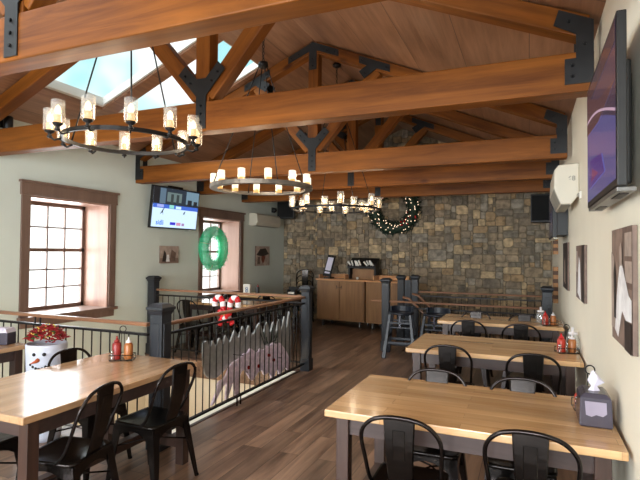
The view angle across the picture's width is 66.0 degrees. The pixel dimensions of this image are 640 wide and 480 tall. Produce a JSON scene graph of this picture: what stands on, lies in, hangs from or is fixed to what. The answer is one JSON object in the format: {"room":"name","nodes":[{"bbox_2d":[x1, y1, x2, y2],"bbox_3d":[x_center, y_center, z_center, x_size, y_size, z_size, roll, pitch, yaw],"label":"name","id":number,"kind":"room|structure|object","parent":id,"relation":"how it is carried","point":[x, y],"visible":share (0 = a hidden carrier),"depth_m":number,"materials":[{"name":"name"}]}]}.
{"room":"restaurant dining room","nodes":[
{"label":"restaurant dining room","id":0,"kind":"room"},
{"bbox_2d":[0,119,283,377],"bbox_3d":[-3.856,0.303,5.976,0.570,3.460,14.400,0,-1,23],"label":"wall","id":1,"kind":"structure","parent":0,"point":[137,244],"depth_m":7.50,"materials":[{"name":"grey paint"}]},
{"bbox_2d":[0,116,13,128],"bbox_3d":[-3.599,-1.332,5.673,0.140,0.180,0.100,0,-1,23],"label":"wall lamp","id":2,"kind":"object","parent":1,"relation":"attached to","point":[7,122],"visible":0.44,"depth_m":5.63,"materials":[{"name":"black metal"}]},
{"bbox_2d":[16,179,119,328],"bbox_3d":[-3.498,0.187,6.642,0.570,1.790,1.530,0,-1,23],"label":"window","id":3,"kind":"structure","parent":1,"relation":"in","point":[96,286],"depth_m":6.99,"materials":[{"name":"brown wood"}]},
{"bbox_2d":[159,246,178,262],"bbox_3d":[-2.541,0.246,8.310,0.023,0.290,0.460,0,-1,23],"label":"print","id":4,"kind":"object","parent":1,"relation":"attached to","point":[167,254],"visible":1,"depth_m":8.28},
{"bbox_2d":[148,184,199,230],"bbox_3d":[-2.459,-0.541,8.268,0.204,0.718,1.100,0,-2,26],"label":"television","id":5,"kind":"object","parent":1,"relation":"attached to","point":[171,207],"visible":1,"depth_m":8.17,"materials":[{"name":"black plastic"}]},
{"bbox_2d":[66,353,300,441],"bbox_3d":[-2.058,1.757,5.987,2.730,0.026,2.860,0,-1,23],"label":"trim","id":6,"kind":"structure","parent":1,"relation":"attached to","point":[175,356],"depth_m":5.54,"materials":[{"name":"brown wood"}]},
{"bbox_2d":[197,207,245,298],"bbox_3d":[-2.140,0.291,9.839,0.570,1.760,1.580,0,-1,23],"label":"window","id":7,"kind":"structure","parent":1,"relation":"in","point":[229,278],"depth_m":10.34,"materials":[{"name":"brown wood"}]},
{"bbox_2d":[198,224,228,271],"bbox_3d":[-2.029,0.107,9.398,0.266,1.011,0.909,0,-1,23],"label":"wreath","id":8,"kind":"object","parent":7,"relation":"hanging from","point":[208,233],"visible":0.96,"depth_m":9.26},
{"bbox_2d":[255,246,269,265],"bbox_3d":[-1.309,0.362,11.212,0.023,0.440,0.630,0,-1,23],"label":"print","id":9,"kind":"object","parent":1,"relation":"attached to","point":[262,253],"visible":1,"depth_m":11.19},
{"bbox_2d":[249,213,280,227],"bbox_3d":[-1.229,-0.434,11.162,0.210,0.287,1.100,0,-1,23],"label":"air conditioner","id":10,"kind":"object","parent":1,"relation":"attached to","point":[255,219],"visible":1,"depth_m":10.94,"materials":[{"name":"white plastic"}]},
{"bbox_2d":[70,377,255,424],"bbox_3d":[-2.403,3.380,5.681,3.470,2.720,4.150,0,-1,23],"label":"wall","id":11,"kind":"structure","parent":0,"point":[143,402],"depth_m":7.41,"materials":[{"name":"paint"}]},
{"bbox_2d":[0,318,577,479],"bbox_3d":[-0.896,1.866,4.512,6.020,0.280,14.100,0,-1,23],"label":"floor","id":12,"kind":"structure","parent":0,"point":[282,431],"depth_m":4.58,"materials":[{"name":"brown wood"}]},
{"bbox_2d":[0,432,17,464],"bbox_3d":[-2.140,1.253,3.047,0.472,0.852,0.448,0,-1,23],"label":"cafe chair","id":13,"kind":"object","parent":12,"relation":"on","point":[8,442],"visible":0.41,"depth_m":3.08,"materials":[{"name":"metal"}]},
{"bbox_2d":[0,342,25,375],"bbox_3d":[-3.318,1.317,4.273,1.050,0.760,0.940,0,-1,23],"label":"dining table","id":14,"kind":"object","parent":12,"relation":"on","point":[12,353],"visible":0.36,"depth_m":4.41,"materials":[{"name":"brown wood"}]},
{"bbox_2d":[0,327,15,344],"bbox_3d":[-2.896,0.865,4.483,0.200,0.161,0.128,0,-1,6],"label":"napkin dispenser","id":15,"kind":"object","parent":14,"relation":"on","point":[7,334],"visible":1,"depth_m":4.44,"materials":[{"name":"grey plastic"}]},
{"bbox_2d":[23,323,70,442],"bbox_3d":[-2.375,1.217,4.261,0.351,0.978,0.385,0,-1,23],"label":"planter","id":16,"kind":"object","parent":12,"relation":"on","point":[38,353],"visible":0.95,"depth_m":4.16,"materials":[{"name":"ceramic"}]},
{"bbox_2d":[15,381,123,479],"bbox_3d":[-1.462,1.255,2.894,0.472,0.852,0.448,0,-1,12],"label":"cafe chair","id":17,"kind":"object","parent":12,"relation":"on","point":[66,457],"visible":0.96,"depth_m":2.85,"materials":[{"name":"metal"}]},
{"bbox_2d":[0,310,149,418],"bbox_3d":[-2.657,1.202,4.627,2.650,1.020,0.055,0,-1,23],"label":"guard railing","id":18,"kind":"object","parent":12,"relation":"on","point":[88,319],"visible":0.46,"depth_m":4.40,"materials":[{"name":"brown wood"}]},
{"bbox_2d":[47,348,131,479],"bbox_3d":[-1.763,1.273,3.756,0.472,0.852,0.448,0,-1,23],"label":"cafe chair","id":19,"kind":"object","parent":12,"relation":"on","point":[70,354],"visible":0.31,"depth_m":3.72,"materials":[{"name":"metal"}]},
{"bbox_2d":[0,352,196,479],"bbox_3d":[-1.649,1.311,3.348,0.885,0.760,1.440,0,-1,23],"label":"dining table","id":20,"kind":"object","parent":12,"relation":"on","point":[33,403],"visible":0.64,"depth_m":3.17,"materials":[{"name":"brown wood"}]},
{"bbox_2d":[109,326,135,360],"bbox_3d":[-1.554,0.808,3.887,0.174,0.268,0.115,1,-1,-6],"label":"condiment caddy","id":21,"kind":"object","parent":20,"relation":"on","point":[121,326],"visible":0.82,"depth_m":3.88,"materials":[{"name":"black metal"}]},
{"bbox_2d":[112,336,120,359],"bbox_3d":[-1.599,0.845,3.881,0.068,0.180,0.066,0,-1,23],"label":"sauce bottle","id":22,"kind":"object","parent":21,"relation":"in","point":[116,346],"visible":0.94,"depth_m":3.86,"materials":[{"name":"red plastic"}]},
{"bbox_2d":[109,352,135,360],"bbox_3d":[-1.555,0.919,3.884,0.174,0.047,0.115,1,-1,-6],"label":"basket","id":23,"kind":"object","parent":21,"relation":"on","point":[121,352],"depth_m":3.83,"materials":[{"name":"black metal"}]},
{"bbox_2d":[124,337,132,359],"bbox_3d":[-1.510,0.850,3.890,0.068,0.171,0.066,0,-1,23],"label":"sauce bottle","id":24,"kind":"object","parent":21,"relation":"in","point":[128,347],"visible":0.99,"depth_m":3.86,"materials":[{"name":"plastic"}]},
{"bbox_2d":[106,361,198,479],"bbox_3d":[-1.169,1.272,3.482,0.472,0.852,0.448,0,-2,24],"label":"cafe chair","id":25,"kind":"object","parent":12,"relation":"on","point":[151,422],"visible":0.99,"depth_m":3.38,"materials":[{"name":"metal"}]},
{"bbox_2d":[145,276,161,353],"bbox_3d":[-2.650,1.179,7.830,0.173,1.220,0.173,0,-1,23],"label":"railing post","id":26,"kind":"object","parent":12,"relation":"on","point":[153,281],"visible":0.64,"depth_m":7.78,"materials":[{"name":"blue paint"}]},
{"bbox_2d":[146,303,175,451],"bbox_3d":[-1.323,1.119,4.073,0.170,1.185,0.170,0,-1,23],"label":"railing post","id":27,"kind":"object","parent":12,"relation":"on","point":[160,313],"visible":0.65,"depth_m":4.03,"materials":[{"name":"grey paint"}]},
{"bbox_2d":[174,299,212,354],"bbox_3d":[-2.036,1.373,7.996,0.448,0.852,0.472,0,-1,23],"label":"cafe chair","id":28,"kind":"object","parent":12,"relation":"on","point":[190,323],"visible":0.64,"depth_m":7.85,"materials":[{"name":"metal"}]},
{"bbox_2d":[156,289,301,362],"bbox_3d":[-1.417,1.278,7.304,2.520,1.020,0.055,0,-1,23],"label":"guard railing","id":29,"kind":"object","parent":12,"relation":"on","point":[175,290],"visible":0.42,"depth_m":7.36,"materials":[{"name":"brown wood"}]},
{"bbox_2d":[212,294,233,325],"bbox_3d":[-1.420,1.032,7.245,0.370,0.459,0.104,0,-1,15],"label":"candy cane","id":30,"kind":"object","parent":29,"relation":"attached to","point":[219,297],"visible":0.83,"depth_m":7.22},
{"bbox_2d":[218,295,240,325],"bbox_3d":[-1.318,1.032,7.184,0.370,0.459,0.104,0,-1,15],"label":"candy cane","id":31,"kind":"object","parent":29,"relation":"attached to","point":[233,298],"visible":0.79,"depth_m":7.15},
{"bbox_2d":[213,302,244,344],"bbox_3d":[-1.391,1.372,7.723,0.448,0.852,0.472,0,-1,23],"label":"cafe chair","id":32,"kind":"object","parent":12,"relation":"on","point":[237,326],"visible":0.34,"depth_m":7.61,"materials":[{"name":"metal"}]},
{"bbox_2d":[186,298,277,351],"bbox_3d":[-1.515,1.434,8.455,1.500,0.760,0.750,0,-1,23],"label":"dining table","id":33,"kind":"object","parent":12,"relation":"on","point":[244,303],"visible":0.34,"depth_m":8.34,"materials":[{"name":"brown wood"}]},
{"bbox_2d":[221,294,252,339],"bbox_3d":[-1.536,1.405,9.174,0.448,0.852,0.472,0,-1,23],"label":"cafe chair","id":34,"kind":"object","parent":12,"relation":"on","point":[229,295],"visible":0.27,"depth_m":9.03,"materials":[{"name":"metal"}]},
{"bbox_2d":[171,296,305,429],"bbox_3d":[-0.767,1.239,5.432,0.055,1.020,2.780,0,-1,23],"label":"guard railing","id":35,"kind":"object","parent":12,"relation":"on","point":[241,309],"visible":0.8,"depth_m":5.23,"materials":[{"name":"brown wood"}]},
{"bbox_2d":[202,311,290,378],"bbox_3d":[-0.722,1.297,5.751,0.145,0.720,1.966,0,-1,23],"label":"picket fence","id":36,"kind":"object","parent":35,"relation":"attached to","point":[225,339],"visible":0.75,"depth_m":5.43,"materials":[{"name":"grey wood"}]},
{"bbox_2d":[210,343,288,405],"bbox_3d":[-0.718,1.460,5.655,0.065,0.470,1.721,0,-1,23],"label":"board","id":37,"kind":"object","parent":35,"relation":"attached to","point":[242,358],"visible":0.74,"depth_m":5.60,"materials":[{"name":"grey wood"}]},
{"bbox_2d":[238,292,300,332],"bbox_3d":[-1.041,1.472,9.828,1.400,0.760,0.750,0,-1,23],"label":"dining table","id":38,"kind":"object","parent":12,"relation":"on","point":[240,296],"visible":0.11,"depth_m":9.61,"materials":[{"name":"brown wood"}]},
{"bbox_2d":[257,296,281,323],"bbox_3d":[-0.872,1.406,8.947,0.448,0.852,0.472,0,-1,23],"label":"cafe chair","id":39,"kind":"object","parent":12,"relation":"on","point":[264,297],"visible":0.28,"depth_m":8.80,"materials":[{"name":"metal"}]},
{"bbox_2d":[261,303,289,330],"bbox_3d":[-0.747,1.379,7.777,0.472,0.852,0.448,0,-1,23],"label":"cafe chair","id":40,"kind":"object","parent":12,"relation":"on","point":[284,304],"visible":0.21,"depth_m":7.66,"materials":[{"name":"metal"}]},
{"bbox_2d":[292,285,313,323],"bbox_3d":[-0.377,1.467,11.281,0.448,0.852,0.472,0,-1,6],"label":"cafe chair","id":41,"kind":"object","parent":12,"relation":"on","point":[297,307],"visible":0.3,"depth_m":11.42,"materials":[{"name":"metal"}]},
{"bbox_2d":[292,280,313,318],"bbox_3d":[-0.376,1.347,11.284,0.448,0.852,0.472,0,-1,6],"label":"cafe chair","id":42,"kind":"object","parent":41,"relation":"on","point":[300,280],"visible":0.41,"depth_m":11.44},
{"bbox_2d":[295,275,313,310],"bbox_3d":[-0.374,1.227,11.287,0.448,0.852,0.472,0,-1,6],"label":"cafe chair","id":43,"kind":"object","parent":42,"relation":"on","point":[299,275],"visible":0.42,"depth_m":11.44,"materials":[{"name":"metal"}]},
{"bbox_2d":[292,269,313,307],"bbox_3d":[-0.373,1.107,11.290,0.448,0.852,0.472,0,-1,6],"label":"cafe chair","id":44,"kind":"object","parent":43,"relation":"on","point":[304,271],"visible":0.59,"depth_m":11.49,"materials":[{"name":"metal"}]},
{"bbox_2d":[299,285,314,371],"bbox_3d":[-0.183,1.206,6.782,0.163,1.160,0.163,0,-1,23],"label":"railing post","id":45,"kind":"object","parent":12,"relation":"on","point":[306,309],"visible":0.93,"depth_m":6.73,"materials":[{"name":"blue paint"}]},
{"bbox_2d":[316,274,408,331],"bbox_3d":[0.926,1.325,10.719,2.010,1.128,0.630,0,-2,30],"label":"cabinet","id":46,"kind":"object","parent":12,"relation":"on","point":[340,298],"depth_m":10.54,"materials":[{"name":"brown wood"}]},
{"bbox_2d":[323,255,335,278],"bbox_3d":[0.215,0.594,10.973,0.245,0.520,0.206,0,-2,30],"label":"stand","id":47,"kind":"object","parent":46,"relation":"on","point":[330,261],"visible":1,"depth_m":10.94,"materials":[{"name":"black plastic"}]},
{"bbox_2d":[316,278,396,282],"bbox_3d":[0.930,0.874,10.730,2.010,0.035,0.630,0,-2,30],"label":"countertop","id":48,"kind":"structure","parent":46,"relation":"on","point":[333,279],"depth_m":10.61,"materials":[{"name":"brown wood"}]},
{"bbox_2d":[347,258,379,278],"bbox_3d":[0.936,0.627,10.791,0.660,0.460,0.298,0,-2,30],"label":"rack","id":49,"kind":"object","parent":46,"relation":"on","point":[372,264],"visible":0.98,"depth_m":10.78,"materials":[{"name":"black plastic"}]},
{"bbox_2d":[380,278,391,350],"bbox_3d":[1.099,1.233,8.215,0.168,1.200,0.168,0,-1,23],"label":"railing post","id":50,"kind":"object","parent":12,"relation":"on","point":[386,282],"visible":0.77,"depth_m":8.16,"materials":[{"name":"blue paint"}]},
{"bbox_2d":[382,305,416,359],"bbox_3d":[1.277,1.437,7.764,0.525,0.774,0.515,0,-1,17],"label":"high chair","id":51,"kind":"object","parent":12,"relation":"on","point":[399,310],"visible":0.91,"depth_m":7.69,"materials":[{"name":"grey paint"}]},
{"bbox_2d":[396,275,406,340],"bbox_3d":[1.502,1.254,9.140,0.163,1.210,0.163,0,-1,23],"label":"railing post","id":52,"kind":"object","parent":12,"relation":"on","point":[400,278],"visible":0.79,"depth_m":9.09,"materials":[{"name":"blue paint"}]},
{"bbox_2d":[405,280,410,337],"bbox_3d":[1.618,1.283,9.080,0.110,1.090,0.040,0,-1,23],"label":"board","id":53,"kind":"object","parent":52,"relation":"attached to","point":[407,282],"visible":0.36,"depth_m":9.06,"materials":[{"name":"blue paint"}]},
{"bbox_2d":[359,415,448,479],"bbox_3d":[0.452,1.264,2.531,0.448,0.852,0.472,0,-1,22],"label":"cafe chair","id":54,"kind":"object","parent":12,"relation":"on","point":[399,431],"visible":1,"depth_m":2.35,"materials":[{"name":"metal"}]},
{"bbox_2d":[410,275,420,341],"bbox_3d":[1.742,1.248,9.039,0.163,1.220,0.163,0,-1,23],"label":"railing post","id":55,"kind":"object","parent":12,"relation":"on","point":[414,278],"visible":0.67,"depth_m":8.98,"materials":[{"name":"blue paint"}]},
{"bbox_2d":[419,307,450,336],"bbox_3d":[1.792,1.436,7.545,0.525,0.774,0.515,0,-2,29],"label":"high chair","id":56,"kind":"object","parent":12,"relation":"on","point":[438,312],"visible":0.5,"depth_m":7.53,"materials":[{"name":"blue paint"}]},
{"bbox_2d":[408,368,467,479],"bbox_3d":[0.696,1.280,3.083,0.448,0.852,0.472,0,-1,22],"label":"cafe chair","id":57,"kind":"object","parent":12,"relation":"on","point":[454,462],"visible":0.33,"depth_m":2.96,"materials":[{"name":"metal"}]},
{"bbox_2d":[424,344,474,385],"bbox_3d":[1.157,1.315,4.360,0.448,0.852,0.472,0,-1,23],"label":"cafe chair","id":58,"kind":"object","parent":12,"relation":"on","point":[447,353],"visible":0.43,"depth_m":4.17,"materials":[{"name":"metal"}]},
{"bbox_2d":[371,299,541,346],"bbox_3d":[2.073,1.417,7.796,2.620,0.830,0.055,0,-1,23],"label":"guard railing","id":59,"kind":"object","parent":12,"relation":"on","point":[394,301],"visible":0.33,"depth_m":7.72,"materials":[{"name":"brown wood"}]},
{"bbox_2d":[450,320,490,386],"bbox_3d":[1.800,1.358,5.912,0.448,0.852,0.472,0,-1,23],"label":"cafe chair","id":60,"kind":"object","parent":12,"relation":"on","point":[468,326],"visible":0.37,"depth_m":5.71,"materials":[{"name":"metal"}]},
{"bbox_2d":[458,311,493,384],"bbox_3d":[2.000,1.371,6.396,0.448,0.852,0.472,0,-1,23],"label":"cafe chair","id":61,"kind":"object","parent":12,"relation":"on","point":[473,314],"visible":0.23,"depth_m":6.59,"materials":[{"name":"metal"}]},
{"bbox_2d":[324,374,628,479],"bbox_3d":[0.850,1.321,2.819,1.440,0.760,0.860,0,-1,23],"label":"dining table","id":62,"kind":"object","parent":12,"relation":"on","point":[463,417],"visible":0.82,"depth_m":2.67,"materials":[{"name":"brown wood"}]},
{"bbox_2d":[576,371,612,429],"bbox_3d":[1.414,0.806,2.549,0.150,0.265,0.214,0,-1,23],"label":"napkin dispenser","id":63,"kind":"object","parent":62,"relation":"on","point":[593,402],"visible":1,"depth_m":2.46,"materials":[{"name":"grey plastic"}]},
{"bbox_2d":[419,291,552,341],"bbox_3d":[2.845,1.392,8.567,2.260,0.930,0.055,0,-1,23],"label":"guard railing","id":64,"kind":"object","parent":12,"relation":"on","point":[481,294],"visible":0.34,"depth_m":8.55,"materials":[{"name":"brown wood"}]},
{"bbox_2d":[406,333,583,396],"bbox_3d":[1.612,1.371,4.613,1.440,0.760,0.900,0,-1,23],"label":"dining table","id":65,"kind":"object","parent":12,"relation":"on","point":[486,353],"visible":0.48,"depth_m":4.41,"materials":[{"name":"brown wood"}]},
{"bbox_2d":[554,324,579,353],"bbox_3d":[2.164,0.863,4.328,0.174,0.248,0.115,0,-1,6],"label":"condiment caddy","id":66,"kind":"object","parent":65,"relation":"on","point":[565,324],"visible":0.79,"depth_m":4.28,"materials":[{"name":"black metal"}]},
{"bbox_2d":[557,333,565,351],"bbox_3d":[2.119,0.900,4.332,0.068,0.160,0.066,0,-1,23],"label":"sauce bottle","id":67,"kind":"object","parent":66,"relation":"in","point":[560,340],"visible":0.99,"depth_m":4.31,"materials":[{"name":"plastic"}]},
{"bbox_2d":[554,346,579,353],"bbox_3d":[2.163,0.964,4.325,0.174,0.047,0.115,0,-1,6],"label":"basket","id":68,"kind":"object","parent":66,"relation":"on","point":[555,346],"depth_m":4.27,"materials":[{"name":"black metal"}]},
{"bbox_2d":[568,334,575,352],"bbox_3d":[2.208,0.904,4.322,0.068,0.152,0.066,0,-1,23],"label":"sauce bottle","id":69,"kind":"object","parent":66,"relation":"in","point":[571,341],"visible":0.98,"depth_m":4.30,"materials":[{"name":"plastic"}]},
{"bbox_2d":[437,314,564,391],"bbox_3d":[2.332,1.421,6.398,1.470,0.760,0.770,0,-1,23],"label":"dining table","id":70,"kind":"object","parent":12,"relation":"on","point":[495,325],"visible":0.59,"depth_m":6.15,"materials":[{"name":"brown wood"}]},
{"bbox_2d":[540,305,557,325],"bbox_3d":[2.774,0.908,5.969,0.174,0.248,0.115,0,-1,6],"label":"condiment caddy","id":71,"kind":"object","parent":70,"relation":"on","point":[547,305],"visible":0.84,"depth_m":5.92,"materials":[{"name":"black metal"}]},
{"bbox_2d":[540,321,557,325],"bbox_3d":[2.773,1.008,5.967,0.174,0.047,0.115,0,-1,6],"label":"basket","id":72,"kind":"object","parent":71,"relation":"on","point":[540,321],"depth_m":5.92,"materials":[{"name":"black metal"}]},
{"bbox_2d":[484,377,557,479],"bbox_3d":[1.171,1.279,2.871,0.448,0.852,0.472,0,-2,24],"label":"cafe chair","id":73,"kind":"object","parent":12,"relation":"on","point":[498,468],"visible":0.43,"depth_m":2.83,"materials":[{"name":"metal"}]},
{"bbox_2d":[501,324,540,388],"bbox_3d":[2.296,1.356,5.625,0.448,0.852,0.472,0,-1,23],"label":"cafe chair","id":74,"kind":"object","parent":12,"relation":"on","point":[520,330],"visible":0.34,"depth_m":5.43,"materials":[{"name":"metal"}]},
{"bbox_2d":[505,314,544,391],"bbox_3d":[2.536,1.370,6.125,0.448,0.852,0.472,0,-1,23],"label":"cafe chair","id":75,"kind":"object","parent":12,"relation":"on","point":[521,317],"visible":0.24,"depth_m":6.32,"materials":[{"name":"metal"}]},
{"bbox_2d":[482,429,582,479],"bbox_3d":[1.013,1.265,2.347,0.448,0.852,0.472,0,-2,26],"label":"cafe chair","id":76,"kind":"object","parent":12,"relation":"on","point":[530,448],"visible":1,"depth_m":2.15,"materials":[{"name":"metal"}]},
{"bbox_2d":[505,353,561,394],"bbox_3d":[1.734,1.312,4.029,0.448,0.852,0.472,0,-1,21],"label":"cafe chair","id":77,"kind":"object","parent":12,"relation":"on","point":[533,364],"visible":0.38,"depth_m":3.83,"materials":[{"name":"metal"}]},
{"bbox_2d":[540,286,553,341],"bbox_3d":[3.344,1.255,7.261,0.178,1.150,0.178,0,-1,23],"label":"railing post","id":78,"kind":"object","parent":12,"relation":"on","point":[547,299],"visible":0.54,"depth_m":7.21,"materials":[{"name":"blue paint"}]},
{"bbox_2d":[0,0,605,162],"bbox_3d":[-0.962,-2.004,4.648,6.940,1.639,14.700,0,-1,23],"label":"ceiling","id":79,"kind":"structure","parent":0,"point":[412,37],"depth_m":5.75,"materials":[{"name":"wood"}]},
{"bbox_2d":[45,38,195,106],"bbox_3d":[-2.186,-2.107,5.513,1.666,0.808,0.966,0,-1,23],"label":"window","id":80,"kind":"structure","parent":79,"relation":"attached to","point":[58,86],"depth_m":5.96,"materials":[{"name":"white paint"}]},
{"bbox_2d":[44,47,200,158],"bbox_3d":[-1.330,-1.674,3.448,1.003,2.062,1.003,0,-1,23],"label":"chandelier","id":81,"kind":"object","parent":79,"relation":"hanging from","point":[194,133],"visible":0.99,"depth_m":3.25,"materials":[{"name":"black metal"}]},
{"bbox_2d":[46,113,52,129],"bbox_3d":[-1.772,-0.775,3.235,0.044,0.112,0.042,0,-1,23],"label":"candle","id":82,"kind":"object","parent":81,"relation":"on","point":[49,126],"depth_m":3.22,"materials":[{"name":"beige wax"}]},
{"bbox_2d":[54,105,61,122],"bbox_3d":[-1.618,-0.778,3.044,0.044,0.112,0.042,0,-1,23],"label":"candle","id":83,"kind":"object","parent":81,"relation":"on","point":[57,117],"depth_m":3.03,"materials":[{"name":"beige wax"}]},
{"bbox_2d":[60,123,66,137],"bbox_3d":[-1.809,-0.769,3.477,0.044,0.112,0.042,0,-1,23],"label":"candle","id":84,"kind":"object","parent":81,"relation":"on","point":[64,126],"depth_m":3.47,"materials":[{"name":"beige wax"}]},
{"bbox_2d":[84,101,91,118],"bbox_3d":[-1.389,-0.778,2.955,0.044,0.112,0.042,0,-1,23],"label":"candle","id":85,"kind":"object","parent":81,"relation":"on","point":[87,113],"depth_m":2.94,"materials":[{"name":"beige wax"}]},
{"bbox_2d":[127,103,134,120],"bbox_3d":[-1.147,-0.775,2.993,0.044,0.112,0.042,0,-1,23],"label":"candle","id":86,"kind":"object","parent":81,"relation":"on","point":[130,116],"depth_m":2.98,"materials":[{"name":"beige wax"}]},
{"bbox_2d":[166,111,173,127],"bbox_3d":[-0.956,-0.769,3.146,0.044,0.112,0.042,0,-1,23],"label":"candle","id":87,"kind":"object","parent":81,"relation":"on","point":[170,123],"depth_m":3.13,"materials":[{"name":"beige wax"}]},
{"bbox_2d":[190,120,196,135],"bbox_3d":[-0.867,-0.763,3.375,0.044,0.112,0.042,0,-1,23],"label":"candle","id":88,"kind":"object","parent":81,"relation":"on","point":[193,132],"depth_m":3.36,"materials":[{"name":"beige wax"}]},
{"bbox_2d":[118,41,257,112],"bbox_3d":[-1.731,-2.077,6.585,1.666,0.808,0.916,0,-1,23],"label":"window","id":89,"kind":"structure","parent":79,"relation":"attached to","point":[253,66],"depth_m":6.73,"materials":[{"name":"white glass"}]},
{"bbox_2d":[0,0,387,75],"bbox_3d":[-1.660,-1.846,2.799,5.996,1.725,0.186,0,-1,23],"label":"ceiling beam","id":90,"kind":"structure","parent":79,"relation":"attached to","point":[34,34],"depth_m":2.44,"materials":[{"name":"wood"}]},
{"bbox_2d":[210,39,311,195],"bbox_3d":[-0.611,-1.594,5.270,1.080,2.122,1.080,0,-1,23],"label":"chandelier","id":91,"kind":"object","parent":79,"relation":"hanging from","point":[216,183],"visible":0.78,"depth_m":5.08,"materials":[{"name":"black metal"}]},
{"bbox_2d":[264,167,271,178],"bbox_3d":[-0.501,-0.632,4.761,0.072,0.128,0.070,0,-1,23],"label":"candle","id":92,"kind":"object","parent":91,"relation":"on","point":[267,171],"depth_m":4.73,"materials":[{"name":"beige wax"}]},
{"bbox_2d":[0,0,593,155],"bbox_3d":[-0.996,-1.803,4.364,5.996,1.725,0.186,0,-1,23],"label":"roof truss","id":93,"kind":"object","parent":79,"relation":"attached to","point":[568,75],"visible":0.73,"depth_m":3.79,"materials":[{"name":"wood"}]},
{"bbox_2d":[290,63,380,216],"bbox_3d":[0.241,-1.489,7.275,1.309,2.220,1.309,0,-1,23],"label":"chandelier","id":94,"kind":"object","parent":79,"relation":"hanging from","point":[304,205],"visible":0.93,"depth_m":7.19,"materials":[{"name":"black metal"}]},
{"bbox_2d":[135,42,567,183],"bbox_3d":[-0.070,-1.742,6.544,5.996,1.725,0.186,0,-1,23],"label":"roof truss","id":95,"kind":"object","parent":79,"relation":"attached to","point":[547,147],"visible":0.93,"depth_m":6.30,"materials":[{"name":"wood"}]},
{"bbox_2d":[197,80,559,194],"bbox_3d":[0.528,-1.702,7.952,5.996,1.725,0.186,0,-1,23],"label":"roof truss","id":96,"kind":"object","parent":79,"relation":"attached to","point":[539,170],"visible":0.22,"depth_m":7.52,"materials":[{"name":"wood"}]},
{"bbox_2d":[241,115,550,202],"bbox_3d":[1.122,-1.663,9.351,5.996,1.725,0.186,0,-1,23],"label":"roof truss","id":97,"kind":"object","parent":79,"relation":"attached to","point":[421,127],"visible":0.36,"depth_m":9.00,"materials":[{"name":"wood"}]},
{"bbox_2d":[283,128,551,326],"bbox_3d":[1.807,-0.212,11.230,6.890,4.846,0.332,0,-1,23],"label":"wall","id":98,"kind":"structure","parent":0,"point":[482,243],"depth_m":10.68,"materials":[{"name":"stone"}]},
{"bbox_2d":[277,201,295,218],"bbox_3d":[-0.734,-0.699,11.814,0.416,0.400,0.526,0,-1,17],"label":"loudspeaker","id":99,"kind":"object","parent":98,"relation":"attached to","point":[284,211],"visible":0.83,"depth_m":11.57,"materials":[{"name":"black plastic"}]},
{"bbox_2d":[278,203,292,216],"bbox_3d":[-0.811,-0.705,11.566,0.380,0.340,0.005,0,-1,17],"label":"grille","id":100,"kind":"object","parent":99,"relation":"attached to","point":[284,210],"depth_m":11.56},
{"bbox_2d":[367,197,421,235],"bbox_3d":[1.627,-0.705,10.968,1.292,1.292,0.280,0,-1,23],"label":"wreath","id":101,"kind":"object","parent":98,"relation":"attached to","point":[413,204],"visible":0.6,"depth_m":10.87,"materials":[{"name":"green plant"}]},
{"bbox_2d":[531,194,548,222],"bbox_3d":[4.320,-0.604,9.666,0.357,0.540,0.546,0,-1,23],"label":"loudspeaker","id":102,"kind":"object","parent":98,"relation":"attached to","point":[539,202],"visible":0.79,"depth_m":9.42,"materials":[{"name":"black plastic"}]},
{"bbox_2d":[552,0,639,479],"bbox_3d":[2.086,0.297,3.453,0.300,3.460,14.400,0,-1,23],"label":"wall","id":103,"kind":"structure","parent":0,"point":[619,371],"depth_m":3.00,"materials":[{"name":"beige paint"}]},
{"bbox_2d":[553,267,557,302],"bbox_3d":[3.766,0.714,7.890,0.070,0.570,0.240,0,-1,23],"label":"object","id":104,"kind":"object","parent":103,"relation":"attached to","point":[555,269],"visible":0.97,"depth_m":7.78,"materials":[{"name":"wood"}]},
{"bbox_2d":[549,192,567,240],"bbox_3d":[3.025,-0.329,6.278,0.167,0.655,1.100,0,-1,23],"label":"television","id":105,"kind":"object","parent":103,"relation":"attached to","point":[558,221],"visible":0.69,"depth_m":5.79,"materials":[{"name":"black plastic"}]},
{"bbox_2d":[550,163,578,211],"bbox_3d":[2.450,-0.503,4.971,0.210,0.378,0.963,0,-1,23],"label":"air conditioner","id":106,"kind":"object","parent":103,"relation":"attached to","point":[564,185],"visible":1,"depth_m":4.54,"materials":[{"name":"white plastic"}]},
{"bbox_2d":[550,190,570,211],"bbox_3d":[2.420,-0.387,4.982,0.145,0.146,0.920,0,-1,23],"label":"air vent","id":107,"kind":"object","parent":106,"relation":"attached to","point":[560,200],"depth_m":4.57,"materials":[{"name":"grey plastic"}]},
{"bbox_2d":[563,242,569,290],"bbox_3d":[2.971,0.310,5.957,0.022,0.550,0.800,0,-1,23],"label":"print","id":108,"kind":"object","parent":103,"relation":"attached to","point":[566,269],"visible":1,"depth_m":5.74},
{"bbox_2d":[576,245,586,303],"bbox_3d":[2.232,0.279,4.217,0.023,0.465,0.720,0,-1,23],"label":"print","id":109,"kind":"object","parent":103,"relation":"attached to","point":[581,251],"visible":1,"depth_m":4.08},
{"bbox_2d":[587,9,636,210],"bbox_3d":[1.392,-0.524,2.358,0.110,0.703,1.040,0,-1,23],"label":"television","id":110,"kind":"object","parent":103,"relation":"attached to","point":[609,93],"visible":1,"depth_m":2.02,"materials":[{"name":"black plastic"}]},
{"bbox_2d":[611,193,628,198],"bbox_3d":[1.252,-0.183,2.060,0.035,0.003,0.200,0,-1,23],"label":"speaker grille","id":111,"kind":"object","parent":110,"relation":"attached to","point":[613,195],"depth_m":2.04,"materials":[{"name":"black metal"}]},
{"bbox_2d":[611,225,637,356],"bbox_3d":[1.424,0.219,2.318,0.026,0.550,0.550,0,-1,23],"label":"print","id":112,"kind":"object","parent":103,"relation":"attached to","point":[624,254],"visible":1,"depth_m":2.20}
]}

